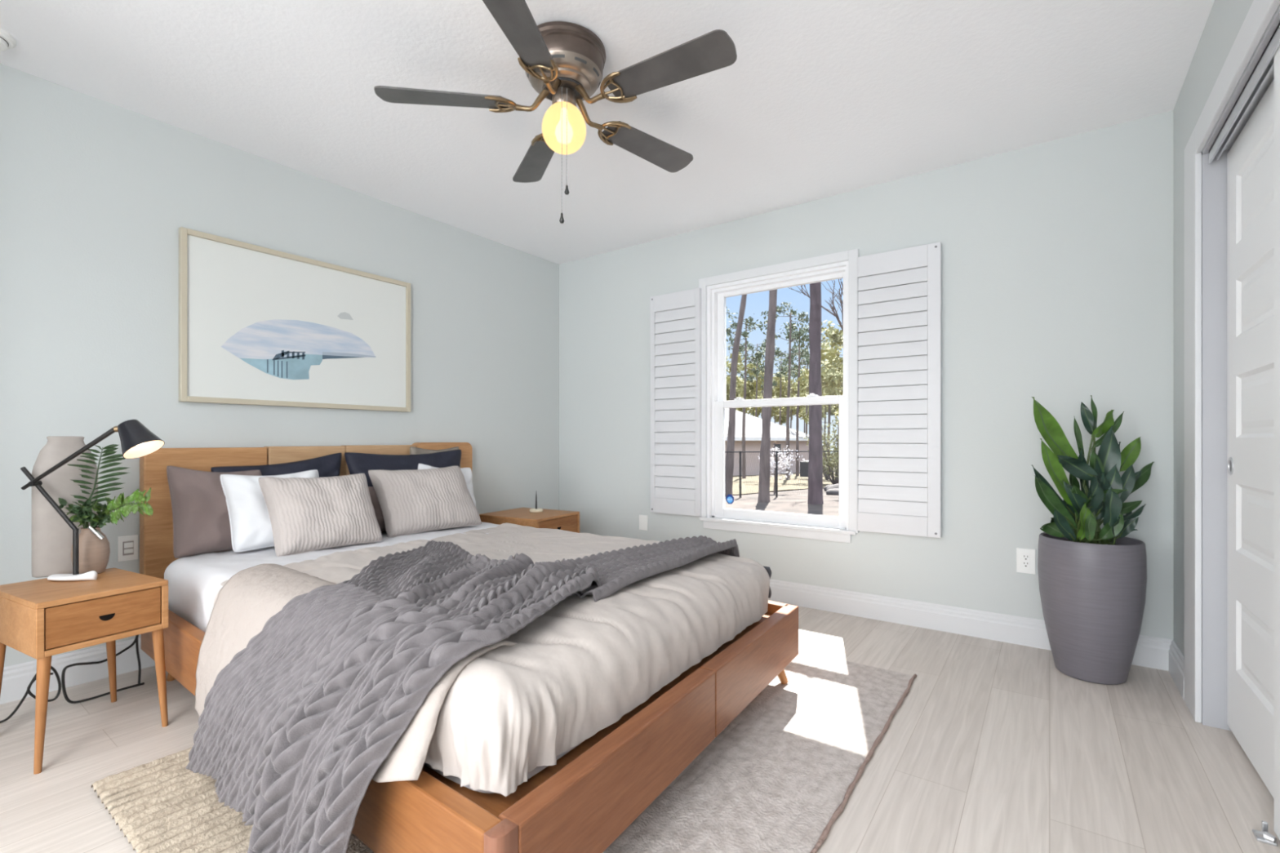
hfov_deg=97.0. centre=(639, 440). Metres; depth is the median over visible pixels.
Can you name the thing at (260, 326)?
framed picture
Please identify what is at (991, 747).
floor
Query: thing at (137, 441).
desk lamp
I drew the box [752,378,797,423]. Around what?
tree
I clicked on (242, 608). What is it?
quilt
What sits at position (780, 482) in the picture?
lawn
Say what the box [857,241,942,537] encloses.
window shutter
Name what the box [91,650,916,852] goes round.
area rug
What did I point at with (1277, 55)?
door
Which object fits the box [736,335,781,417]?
pine tree
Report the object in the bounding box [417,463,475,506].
pillow
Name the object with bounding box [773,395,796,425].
tree
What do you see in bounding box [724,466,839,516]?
ground
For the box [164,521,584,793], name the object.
mattress
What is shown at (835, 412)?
tree
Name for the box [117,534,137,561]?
wall switch
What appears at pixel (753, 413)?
tree
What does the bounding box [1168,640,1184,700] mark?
baseboard
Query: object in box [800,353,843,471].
tree
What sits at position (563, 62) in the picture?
ceiling fan
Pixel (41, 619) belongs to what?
nightstand
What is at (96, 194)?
wall
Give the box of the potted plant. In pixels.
[1031,395,1154,684]
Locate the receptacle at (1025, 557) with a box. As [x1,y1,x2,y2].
[1022,553,1030,568]
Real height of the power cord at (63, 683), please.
0.295 m
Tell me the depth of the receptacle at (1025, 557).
2.77 m
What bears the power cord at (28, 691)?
on the floor
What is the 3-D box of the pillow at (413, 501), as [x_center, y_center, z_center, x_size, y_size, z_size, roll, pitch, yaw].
[-1.191,0.326,3.177,0.259,0.358,0.579,0,0,43]
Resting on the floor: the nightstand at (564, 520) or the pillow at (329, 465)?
the nightstand at (564, 520)
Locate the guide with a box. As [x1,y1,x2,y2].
[1252,820,1277,846]
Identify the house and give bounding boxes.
[724,408,808,475]
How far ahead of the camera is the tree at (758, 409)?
82.52 m
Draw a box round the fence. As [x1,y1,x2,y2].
[724,450,839,497]
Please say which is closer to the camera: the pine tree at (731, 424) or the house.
the pine tree at (731, 424)
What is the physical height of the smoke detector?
0.043 m
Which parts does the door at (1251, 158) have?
finger pull, panel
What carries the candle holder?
on the nightstand at (564, 520)
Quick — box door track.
[1208,22,1279,164]
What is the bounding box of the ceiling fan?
[373,0,737,223]
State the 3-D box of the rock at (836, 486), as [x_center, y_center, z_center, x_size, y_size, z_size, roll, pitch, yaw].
[6.348,1.573,18.014,0.840,0.447,0.653,0,0,36]
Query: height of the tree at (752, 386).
11.870 m
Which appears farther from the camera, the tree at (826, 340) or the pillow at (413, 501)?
the tree at (826, 340)
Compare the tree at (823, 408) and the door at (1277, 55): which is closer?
the door at (1277, 55)
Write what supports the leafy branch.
in the round vase at (94, 544)
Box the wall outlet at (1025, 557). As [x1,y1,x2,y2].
[1016,547,1035,573]
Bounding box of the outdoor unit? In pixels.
[800,460,808,476]
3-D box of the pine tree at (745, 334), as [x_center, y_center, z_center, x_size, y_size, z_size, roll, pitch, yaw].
[5.895,-2.662,32.178,2.886,9.990,2.691,0,0,-44]
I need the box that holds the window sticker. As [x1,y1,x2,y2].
[725,494,733,503]
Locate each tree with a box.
[724,293,746,495]
[725,306,767,478]
[725,351,764,408]
[725,360,754,400]
[725,375,761,417]
[735,367,793,417]
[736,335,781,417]
[741,379,774,419]
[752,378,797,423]
[754,302,809,479]
[757,288,777,502]
[758,442,804,493]
[760,343,801,425]
[771,372,808,428]
[773,320,823,475]
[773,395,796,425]
[783,333,825,434]
[786,359,840,409]
[786,378,825,433]
[789,278,843,331]
[796,320,843,395]
[799,390,839,471]
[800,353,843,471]
[804,386,843,475]
[807,281,823,504]
[821,336,843,374]
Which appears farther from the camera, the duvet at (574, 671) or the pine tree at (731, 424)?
the pine tree at (731, 424)
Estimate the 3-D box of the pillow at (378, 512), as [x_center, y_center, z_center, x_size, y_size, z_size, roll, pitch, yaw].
[-1.402,0.363,3.105,0.148,0.263,0.337,0,0,36]
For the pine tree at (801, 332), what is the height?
9.433 m
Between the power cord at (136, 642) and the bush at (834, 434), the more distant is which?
the bush at (834, 434)
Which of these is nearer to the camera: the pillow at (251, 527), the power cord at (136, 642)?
the power cord at (136, 642)
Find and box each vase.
[31,435,97,577]
[71,524,110,573]
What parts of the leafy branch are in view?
stem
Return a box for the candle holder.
[529,493,542,512]
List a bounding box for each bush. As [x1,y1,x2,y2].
[804,432,839,479]
[805,416,839,484]
[824,422,839,479]
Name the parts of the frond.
stem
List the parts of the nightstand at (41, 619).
leg, leg, drawer, leg, leg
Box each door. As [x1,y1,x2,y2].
[1226,79,1274,798]
[1274,45,1279,839]
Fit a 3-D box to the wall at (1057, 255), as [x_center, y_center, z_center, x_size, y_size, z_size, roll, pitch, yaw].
[1.167,-0.220,3.401,4.395,2.440,0.160,0,0,36]
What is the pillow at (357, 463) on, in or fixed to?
on the mattress
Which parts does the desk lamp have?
arm, arm, post, lamp shade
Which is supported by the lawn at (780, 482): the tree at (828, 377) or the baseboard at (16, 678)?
the tree at (828, 377)
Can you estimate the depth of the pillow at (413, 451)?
3.50 m
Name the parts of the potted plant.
planter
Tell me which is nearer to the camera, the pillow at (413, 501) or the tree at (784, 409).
the pillow at (413, 501)
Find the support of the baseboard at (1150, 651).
attached to the wall at (1057, 255)
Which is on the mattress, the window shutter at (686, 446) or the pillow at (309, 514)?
the pillow at (309, 514)
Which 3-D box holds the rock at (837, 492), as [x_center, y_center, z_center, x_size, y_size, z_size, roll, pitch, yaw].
[5.778,1.554,16.783,0.537,0.295,0.415,0,0,36]
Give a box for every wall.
[0,63,559,666]
[559,110,1173,639]
[1173,0,1279,657]
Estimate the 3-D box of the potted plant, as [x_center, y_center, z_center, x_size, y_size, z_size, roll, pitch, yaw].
[1.937,0.400,2.417,0.435,1.201,0.490,0,0,36]
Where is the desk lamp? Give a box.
[20,419,164,581]
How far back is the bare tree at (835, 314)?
19.50 m
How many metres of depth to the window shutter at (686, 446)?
3.92 m
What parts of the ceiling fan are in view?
blade, blade, blade, pull chain, lamp shade, pull chain, blade, blade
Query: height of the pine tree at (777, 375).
13.669 m
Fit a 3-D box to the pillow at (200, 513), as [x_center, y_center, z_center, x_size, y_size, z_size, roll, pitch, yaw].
[-1.909,0.307,2.597,0.228,0.396,0.392,0,0,36]
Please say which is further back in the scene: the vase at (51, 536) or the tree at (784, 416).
the tree at (784, 416)
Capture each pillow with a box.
[166,466,262,558]
[210,452,342,477]
[220,469,319,551]
[258,473,382,556]
[344,449,461,486]
[368,466,481,537]
[368,486,386,531]
[409,446,460,468]
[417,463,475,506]
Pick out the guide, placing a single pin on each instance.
(1263, 836)
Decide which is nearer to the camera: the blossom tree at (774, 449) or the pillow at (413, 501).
the pillow at (413, 501)
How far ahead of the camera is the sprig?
2.06 m
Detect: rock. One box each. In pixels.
[826,483,839,490]
[826,488,839,495]
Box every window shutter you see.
[650,288,701,516]
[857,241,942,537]
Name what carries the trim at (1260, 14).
attached to the wall at (1224, 21)
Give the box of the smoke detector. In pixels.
[0,27,16,51]
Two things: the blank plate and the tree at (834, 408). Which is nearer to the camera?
the blank plate
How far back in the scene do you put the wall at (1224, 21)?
2.31 m
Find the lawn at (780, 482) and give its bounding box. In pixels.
[732,472,839,494]
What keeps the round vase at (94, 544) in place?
on the nightstand at (41, 619)
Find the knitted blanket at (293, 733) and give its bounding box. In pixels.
[185,535,739,852]
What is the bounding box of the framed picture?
[178,226,410,412]
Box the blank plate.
[639,515,647,530]
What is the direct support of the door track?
attached to the wall at (1224, 21)
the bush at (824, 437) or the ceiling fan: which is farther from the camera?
the bush at (824, 437)
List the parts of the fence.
post, post, rail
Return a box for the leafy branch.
[93,487,153,526]
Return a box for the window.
[698,248,858,542]
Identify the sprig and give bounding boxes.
[58,497,124,528]
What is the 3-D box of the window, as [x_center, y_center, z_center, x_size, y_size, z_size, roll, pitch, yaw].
[0.866,-0.255,3.595,1.042,1.683,0.180,0,0,36]
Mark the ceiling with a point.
(819, 99)
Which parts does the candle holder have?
dish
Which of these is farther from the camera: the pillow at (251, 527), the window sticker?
the window sticker
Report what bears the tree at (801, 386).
on the ground at (794, 503)
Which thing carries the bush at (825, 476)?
on the lawn at (780, 482)
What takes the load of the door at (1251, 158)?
hanging from the door track
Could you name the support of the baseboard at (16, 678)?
attached to the wall at (96, 194)
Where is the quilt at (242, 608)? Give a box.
[194,563,517,782]
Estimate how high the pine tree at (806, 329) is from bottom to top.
10.677 m
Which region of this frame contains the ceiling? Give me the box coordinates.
[0,0,1214,264]
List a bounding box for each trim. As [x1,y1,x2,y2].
[1184,0,1279,723]
[1201,5,1279,730]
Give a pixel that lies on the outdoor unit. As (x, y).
(804, 470)
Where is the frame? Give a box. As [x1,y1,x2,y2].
[139,442,798,852]
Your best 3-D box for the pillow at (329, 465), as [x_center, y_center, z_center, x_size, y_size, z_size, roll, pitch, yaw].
[-1.784,0.253,2.835,0.122,0.380,0.594,0,0,36]
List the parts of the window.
sash, sash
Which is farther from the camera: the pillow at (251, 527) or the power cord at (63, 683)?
the pillow at (251, 527)
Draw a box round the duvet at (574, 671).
[213,522,771,796]
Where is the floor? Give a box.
[0,604,1279,852]
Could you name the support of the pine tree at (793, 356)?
on the ground at (794, 503)
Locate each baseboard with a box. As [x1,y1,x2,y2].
[0,637,155,704]
[768,578,1172,671]
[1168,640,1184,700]
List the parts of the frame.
leg, headboard panel, headboard panel, rail, headboard panel, headboard panel, corner post, rail, leg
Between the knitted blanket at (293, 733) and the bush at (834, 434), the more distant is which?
the bush at (834, 434)
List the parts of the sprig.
stem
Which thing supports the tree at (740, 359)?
on the ground at (794, 503)
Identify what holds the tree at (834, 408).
on the lawn at (780, 482)
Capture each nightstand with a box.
[0,567,168,773]
[479,507,579,533]
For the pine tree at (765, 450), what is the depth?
13.91 m
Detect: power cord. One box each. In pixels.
[0,665,61,723]
[61,634,144,703]
[135,635,141,684]
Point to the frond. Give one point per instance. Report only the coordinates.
(110, 449)
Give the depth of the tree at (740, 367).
78.33 m
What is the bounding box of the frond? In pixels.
[67,444,128,528]
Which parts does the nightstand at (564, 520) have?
drawer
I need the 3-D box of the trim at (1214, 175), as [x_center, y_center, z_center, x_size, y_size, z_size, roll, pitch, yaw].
[1.379,-0.010,1.063,0.115,2.020,2.240,0,0,36]
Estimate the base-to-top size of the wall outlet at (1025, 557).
0.120 m
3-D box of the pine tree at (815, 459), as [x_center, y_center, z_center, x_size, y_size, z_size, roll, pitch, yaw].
[4.172,-3.680,13.509,0.458,10.639,0.510,0,0,36]
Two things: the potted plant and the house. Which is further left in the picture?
the house
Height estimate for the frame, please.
0.995 m
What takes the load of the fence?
on the ground at (794, 503)

